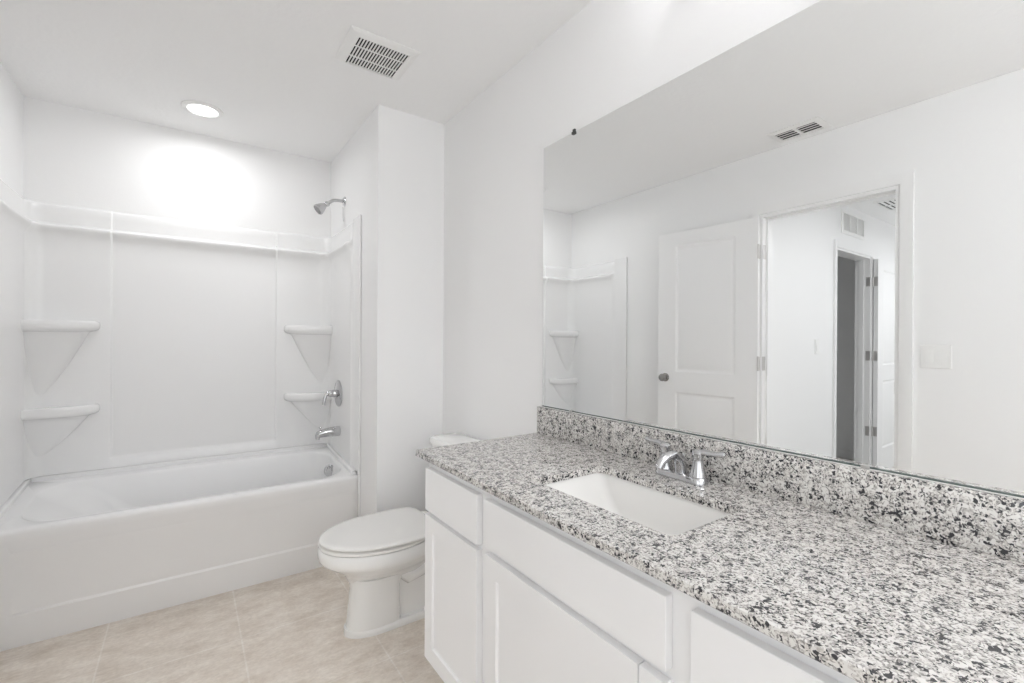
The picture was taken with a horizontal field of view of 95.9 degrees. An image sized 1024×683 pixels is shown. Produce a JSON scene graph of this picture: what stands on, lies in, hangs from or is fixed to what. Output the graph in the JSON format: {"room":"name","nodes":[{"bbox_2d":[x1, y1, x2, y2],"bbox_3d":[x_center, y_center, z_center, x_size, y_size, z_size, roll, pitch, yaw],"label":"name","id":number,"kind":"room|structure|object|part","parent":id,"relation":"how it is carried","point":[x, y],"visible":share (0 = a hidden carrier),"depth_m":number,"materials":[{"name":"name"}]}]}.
{"room":"bathroom","nodes":[
{"label":"bathroom","id":0,"kind":"room"},
{"bbox_2d":[0,62,23,197],"bbox_3d":[-1.067,0.022,0.259,0.120,2.440,4.851,0,0,-35],"label":"wall","id":1,"kind":"structure","parent":0,"point":[11,98],"depth_m":2.12,"materials":[{"name":"white paint"}]},
{"bbox_2d":[23,96,330,237],"bbox_3d":[-1.897,0.012,2.702,1.572,2.440,0.100,0,0,-35],"label":"wall","id":2,"kind":"structure","parent":0,"point":[73,156],"depth_m":2.60,"materials":[{"name":"white paint"}]},
{"bbox_2d":[0,180,361,507],"bbox_3d":[-1.623,0.015,2.417,1.450,1.439,0.679,0,0,-35],"label":"shower surround","id":3,"kind":"object","parent":2,"relation":"attached to","point":[126,339],"visible":0.97,"depth_m":2.57,"materials":[{"name":"white plastic"}]},
{"bbox_2d":[21,404,99,456],"bbox_3d":[-2.247,0.454,2.306,0.275,0.258,0.105,0,0,-35],"label":"corner shelf","id":4,"kind":"object","parent":3,"relation":"attached to","point":[47,430],"depth_m":2.31,"materials":[{"name":"white plastic"}]},
{"bbox_2d":[21,319,100,394],"bbox_3d":[-2.245,0.089,2.305,0.275,0.388,0.105,0,0,-35],"label":"corner shelf","id":5,"kind":"object","parent":3,"relation":"attached to","point":[59,356],"depth_m":2.31,"materials":[{"name":"white plastic"}]},
{"bbox_2d":[284,392,331,427],"bbox_3d":[-1.308,0.457,2.966,0.275,0.258,0.105,0,0,-35],"label":"corner shelf","id":6,"kind":"object","parent":3,"relation":"attached to","point":[301,409],"depth_m":2.97,"materials":[{"name":"white plastic"}]},
{"bbox_2d":[284,325,331,381],"bbox_3d":[-1.307,0.093,2.965,0.275,0.388,0.105,0,0,-35],"label":"corner shelf","id":7,"kind":"object","parent":3,"relation":"attached to","point":[307,348],"depth_m":2.98,"materials":[{"name":"white plastic"}]},
{"bbox_2d":[315,426,340,439],"bbox_3d":[-1.122,0.554,2.808,0.140,0.077,0.057,0,0,-35],"label":"tub spout","id":8,"kind":"object","parent":3,"relation":"attached to","point":[331,431],"visible":1,"depth_m":2.79,"materials":[{"name":"silver metal"}]},
{"bbox_2d":[322,380,341,406],"bbox_3d":[-1.115,0.321,2.836,0.099,0.164,0.164,0,0,-35],"label":"shower valve","id":9,"kind":"object","parent":3,"relation":"attached to","point":[337,392],"visible":1,"depth_m":2.82,"materials":[{"name":"silver metal"}]},
{"bbox_3d":[-1.120,0.342,2.833,0.087,0.090,0.048,0,0,-35],"label":"lever handle","id":10,"kind":"part","parent":9,"relation":"part of","materials":[{"name":"silver metal"}]},
{"bbox_2d":[0,567,443,682],"bbox_3d":[-0.308,1.295,0.861,2.062,0.100,4.951,0,0,-35],"label":"floor","id":11,"kind":"structure","parent":0,"point":[288,629],"depth_m":1.87,"materials":[{"name":"beige tile"}]},
{"bbox_2d":[0,443,360,651],"bbox_3d":[-1.628,0.954,2.419,1.451,0.561,0.679,0,0,-35],"label":"bathtub","id":12,"kind":"object","parent":11,"relation":"on","point":[82,550],"visible":0.88,"depth_m":2.19,"materials":[{"name":"white plastic"}]},
{"bbox_3d":[-1.118,0.793,2.827,0.080,0.080,0.017,0,0,18],"label":"overflow plate","id":13,"kind":"part","parent":12,"relation":"part of","materials":[{"name":"silver metal"}]},
{"bbox_2d":[318,433,481,638],"bbox_3d":[-0.504,0.851,2.090,0.702,0.779,0.392,0,0,-35],"label":"toilet","id":14,"kind":"object","parent":11,"relation":"on","point":[381,555],"visible":0.65,"depth_m":1.95,"materials":[{"name":"white ceramic"}]},
{"bbox_3d":[-0.584,0.847,2.033,0.502,0.014,0.390,0,0,-35],"label":"seat","id":15,"kind":"part","parent":14,"relation":"part of","materials":[{"name":"white plastic"}]},
{"bbox_3d":[-0.578,0.837,2.037,0.514,0.033,0.388,0,0,-35],"label":"lid","id":16,"kind":"part","parent":14,"relation":"part of","materials":[{"name":"white plastic"}]},
{"bbox_3d":[-0.265,0.480,2.207,0.178,0.034,0.283,0,0,-35],"label":"tank lid","id":17,"kind":"part","parent":14,"relation":"part of","materials":[{"name":"white ceramic"}]},
{"bbox_2d":[425,463,858,682],"bbox_3d":[0.311,0.816,1.106,0.528,0.862,1.333,0,0,-35],"label":"vanity cabinet","id":18,"kind":"object","parent":11,"relation":"on","point":[512,596],"visible":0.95,"depth_m":0.98,"materials":[{"name":"white paint"}]},
{"bbox_3d":[-0.179,0.474,1.362,0.018,0.135,0.324,0,0,-35],"label":"drawer","id":19,"kind":"part","parent":18,"relation":"part of","materials":[{"name":"white paint"}]},
{"bbox_3d":[-0.181,0.785,1.363,0.018,0.462,0.324,0,0,-35],"label":"door","id":20,"kind":"part","parent":18,"relation":"part of","materials":[{"name":"white paint"}]},
{"bbox_3d":[0.079,0.783,0.994,0.018,0.470,0.492,0,0,-35],"label":"door","id":21,"kind":"part","parent":18,"relation":"part of","materials":[{"name":"white paint"}]},
{"bbox_3d":[0.094,0.470,0.973,0.018,0.122,0.556,0,0,-35],"label":"drawer","id":22,"kind":"part","parent":18,"relation":"part of","materials":[{"name":"white paint"}]},
{"bbox_3d":[0.237,0.785,0.769,0.018,0.470,0.054,0,0,-35],"label":"door","id":23,"kind":"part","parent":18,"relation":"part of","materials":[{"name":"white paint"}]},
{"bbox_2d":[416,433,1023,682],"bbox_3d":[0.311,0.375,1.104,0.534,0.020,1.445,0,0,-35],"label":"countertop","id":24,"kind":"structure","parent":18,"relation":"on","point":[869,602],"depth_m":0.75,"materials":[{"name":"stone"}]},
{"bbox_2d":[545,473,730,534],"bbox_3d":[0.280,0.449,1.113,0.293,0.126,0.470,0,0,-35],"label":"sink","id":25,"kind":"object","parent":24,"relation":"in","point":[665,513],"visible":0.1,"depth_m":1.23,"materials":[{"name":"white ceramic"}]},
{"bbox_2d":[645,436,725,485],"bbox_3d":[0.420,0.319,1.212,0.128,0.092,0.242,0,0,-35],"label":"faucet","id":26,"kind":"object","parent":24,"relation":"on","point":[697,476],"visible":1,"depth_m":1.19,"materials":[{"name":"silver metal"}]},
{"bbox_3d":[0.409,0.311,1.295,0.044,0.076,0.093,0,0,-35],"label":"lever handle","id":27,"kind":"part","parent":26,"relation":"part of","materials":[{"name":"silver metal"}]},
{"bbox_3d":[0.417,0.319,1.209,0.119,0.067,0.034,0,0,-35],"label":"spout","id":28,"kind":"part","parent":26,"relation":"part of","materials":[{"name":"silver metal"}]},
{"bbox_3d":[0.451,0.357,1.234,0.052,0.018,0.150,0,0,-35],"label":"plate","id":29,"kind":"part","parent":26,"relation":"part of","materials":[{"name":"silver metal"}]},
{"bbox_3d":[0.494,0.312,1.173,0.044,0.076,0.093,0,0,-35],"label":"lever handle","id":30,"kind":"part","parent":26,"relation":"part of","materials":[{"name":"silver metal"}]},
{"bbox_3d":[0.371,0.478,0.580,0.018,0.135,0.318,0,0,-35],"label":"drawer","id":31,"kind":"part","parent":18,"relation":"part of","materials":[{"name":"white paint"}]},
{"bbox_2d":[0,0,592,161],"bbox_3d":[-0.295,-1.245,0.855,2.062,0.100,4.951,0,0,-35],"label":"ceiling","id":32,"kind":"structure","parent":0,"point":[277,82],"depth_m":1.95,"materials":[{"name":"white paint"}]},
{"bbox_2d":[181,100,223,118],"bbox_3d":[-1.605,-1.201,2.397,0.184,0.010,0.184,0,0,-35],"label":"recessed light","id":33,"kind":"object","parent":32,"relation":"in","point":[198,108],"visible":1,"depth_m":2.39,"materials":[{"name":"white plastic"}]},
{"bbox_2d":[334,25,420,79],"bbox_3d":[-0.565,-1.193,1.933,0.282,0.010,0.252,0,0,-35],"label":"exhaust fan","id":34,"kind":"object","parent":32,"relation":"attached to","point":[360,48],"visible":1,"depth_m":1.92,"materials":[{"name":"white plastic"}]},
{"bbox_2d":[331,104,443,515],"bbox_3d":[-0.831,0.017,2.874,0.370,2.440,1.043,0,0,-35],"label":"wall","id":35,"kind":"structure","parent":0,"point":[389,173],"depth_m":2.45,"materials":[{"name":"white paint"}]},
{"bbox_2d":[314,196,345,221],"bbox_3d":[-1.099,-0.812,2.782,0.178,0.154,0.066,0,0,-35],"label":"shower","id":36,"kind":"object","parent":35,"relation":"attached to","point":[319,208],"visible":1,"depth_m":2.76,"materials":[{"name":"silver metal"}]},
{"bbox_3d":[-1.071,-0.845,2.801,0.101,0.047,0.018,0,0,-35],"label":"shower arm","id":37,"kind":"part","parent":36,"relation":"part of","materials":[{"name":"silver metal"}]},
{"bbox_2d":[443,0,820,439],"bbox_3d":[0.493,0.028,1.417,0.120,2.440,4.951,0,0,-35],"label":"wall","id":38,"kind":"structure","parent":0,"point":[611,54],"depth_m":1.95,"materials":[{"name":"white paint"}]},
{"bbox_2d":[537,406,1023,562],"bbox_3d":[0.521,0.313,1.252,0.020,0.106,1.442,0,0,-35],"label":"backsplash","id":39,"kind":"structure","parent":38,"relation":"attached to","point":[988,522],"depth_m":0.98,"materials":[{"name":"stone"}]},
{"bbox_2d":[542,0,1023,497],"bbox_3d":[0.532,-0.256,1.246,0.012,1.034,1.425,0,0,-35],"label":"mirror","id":40,"kind":"object","parent":38,"relation":"attached to","point":[807,239],"visible":1,"depth_m":1.02,"materials":[{"name":"silver mirror"}]}
]}

